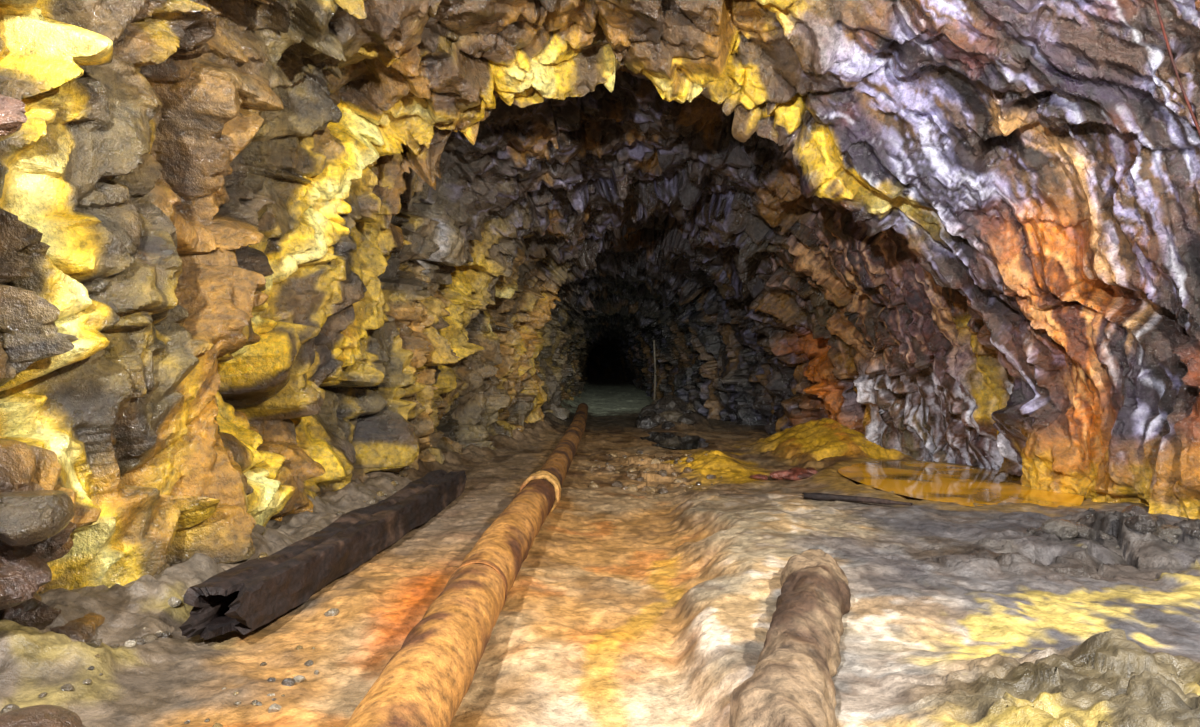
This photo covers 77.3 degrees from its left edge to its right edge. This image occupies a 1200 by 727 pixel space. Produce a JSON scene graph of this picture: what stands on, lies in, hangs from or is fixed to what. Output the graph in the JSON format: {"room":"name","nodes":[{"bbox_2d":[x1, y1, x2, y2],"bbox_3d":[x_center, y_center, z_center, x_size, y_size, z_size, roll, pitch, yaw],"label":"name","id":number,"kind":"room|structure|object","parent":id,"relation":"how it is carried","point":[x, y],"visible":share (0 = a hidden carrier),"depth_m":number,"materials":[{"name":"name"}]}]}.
{"room":"underground passage","nodes":[
{"label":"underground passage","id":0,"kind":"room"},
{"bbox_2d":[0,0,594,642],"bbox_3d":[-5.180,-0.665,53.379,9.793,5.314,114.786,0,0,0],"label":"wall","id":1,"kind":"structure","parent":0,"point":[233,293],"depth_m":5.27,"materials":[{"name":"yellow stone"}]},
{"bbox_2d":[0,490,74,545],"bbox_3d":[-2.534,0.679,3.314,0.408,0.216,0.454,0,0,0],"label":"boulder","id":2,"kind":"object","parent":1,"relation":"on","point":[35,516],"visible":1,"depth_m":3.20,"materials":[{"name":"grey stone"}]},
{"bbox_2d":[322,0,867,349],"bbox_3d":[-3.037,-2.904,53.375,12.401,3.365,114.771,0,0,0],"label":"ceiling","id":3,"kind":"structure","parent":0,"point":[621,136],"depth_m":8.18,"materials":[{"name":"stone"}]},
{"bbox_2d":[0,376,1199,726],"bbox_3d":[-3.026,1.294,53.294,17.852,0.721,114.587,0,0,0],"label":"floor","id":4,"kind":"structure","parent":0,"point":[625,608],"depth_m":4.32,"materials":[{"name":"beige stone"}]},
{"bbox_2d":[0,705,82,726],"bbox_3d":[-2.188,1.425,2.887,0.336,0.188,0.357,0,0,-31],"label":"boulder","id":5,"kind":"object","parent":4,"relation":"on","point":[36,715],"visible":1,"depth_m":2.86,"materials":[{"name":"brown stone"}]},
{"bbox_2d":[0,475,400,726],"bbox_3d":[-1.917,1.413,5.811,1.061,0.268,6.345,0,0,0],"label":"rubble","id":6,"kind":"object","parent":4,"relation":"on","point":[173,601],"visible":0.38,"depth_m":3.63,"materials":[{"name":"grey stone"}]},
{"bbox_2d":[179,469,466,639],"bbox_3d":[-1.838,1.326,6.199,0.399,0.309,4.761,0,0,4],"label":"timber beam","id":7,"kind":"structure","parent":4,"relation":"on","point":[247,596],"depth_m":4.68,"materials":[{"name":"black wood"}]},
{"bbox_2d":[345,403,587,726],"bbox_3d":[-0.565,1.312,11.450,0.443,0.433,21.106,0,0,1],"label":"rusty pipe","id":8,"kind":"object","parent":4,"relation":"on","point":[426,681],"visible":1,"depth_m":3.45,"materials":[{"name":"brown metal"}]},
{"bbox_2d":[653,340,655,399],"bbox_3d":[1.641,0.425,22.500,0.100,2.252,0.073,0,0,0],"label":"timber post","id":9,"kind":"object","parent":4,"relation":"on","point":[654,396],"visible":0.8,"depth_m":22.48,"materials":[{"name":"brown wood"}]},
{"bbox_2d":[589,449,721,493],"bbox_3d":[0.736,1.509,11.058,1.784,0.297,4.012,0,0,0],"label":"rubble","id":10,"kind":"object","parent":4,"relation":"on","point":[662,488],"visible":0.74,"depth_m":10.18,"materials":[{"name":"stone"}]},
{"bbox_2d":[636,395,695,428],"bbox_3d":[1.646,1.222,19.283,1.578,0.900,4.383,0,0,0],"label":"heap","id":11,"kind":"object","parent":4,"relation":"on","point":[662,407],"visible":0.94,"depth_m":17.75,"materials":[{"name":"grey stone"}]},
{"bbox_2d":[640,432,715,449],"bbox_3d":[1.586,1.530,15.200,1.508,0.001,3.780,0,0,0],"label":"puddle","id":12,"kind":"object","parent":4,"relation":"on","point":[673,440],"visible":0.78,"depth_m":14.90,"materials":[{"name":"liquid"}]},
{"bbox_2d":[749,467,817,480],"bbox_3d":[2.421,1.453,9.874,0.933,0.167,0.597,0,0,0],"label":"heap","id":13,"kind":"object","parent":4,"relation":"on","point":[793,474],"visible":0.98,"depth_m":9.78,"materials":[{"name":"stone"}]},
{"bbox_2d":[729,549,850,726],"bbox_3d":[0.901,1.350,3.386,0.460,0.430,3.001,0,0,18],"label":"pipe","id":14,"kind":"object","parent":4,"relation":"on","point":[791,684],"visible":1,"depth_m":3.17,"materials":[{"name":"brown metal"}]},
{"bbox_2d":[802,493,913,505],"bbox_3d":[2.486,1.331,7.305,1.089,0.087,0.075,0,0,38],"label":"wooden stick","id":15,"kind":"object","parent":4,"relation":"on","point":[814,496],"visible":1,"depth_m":7.31,"materials":[{"name":"brown wood"}]},
{"bbox_2d":[838,461,1083,506],"bbox_3d":[4.156,1.370,8.750,2.372,0.001,3.675,0,0,0],"label":"puddle","id":16,"kind":"object","parent":4,"relation":"on","point":[964,485],"visible":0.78,"depth_m":8.56,"materials":[{"name":"liquid"}]},
{"bbox_2d":[1027,505,1199,548],"bbox_3d":[3.895,1.284,5.772,1.116,0.375,0.926,0,0,0],"label":"rubble","id":17,"kind":"object","parent":4,"relation":"on","point":[1143,522],"visible":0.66,"depth_m":5.56,"materials":[{"name":"grey stone"}]},
{"bbox_2d":[586,0,1199,518],"bbox_3d":[-0.641,-0.996,53.403,13.058,6.001,114.818,0,0,0],"label":"wall","id":18,"kind":"structure","parent":0,"point":[970,236],"depth_m":7.56,"materials":[{"name":"grey stone"}]},
{"bbox_2d":[1153,0,1199,135],"bbox_3d":[4.421,-1.901,5.716,0.564,2.702,0.054,0,0,3],"label":"hanging cable","id":19,"kind":"object","parent":18,"relation":"hanging from","point":[1154,1],"visible":1,"depth_m":5.70,"materials":[{"name":"black rubber"}]}
]}

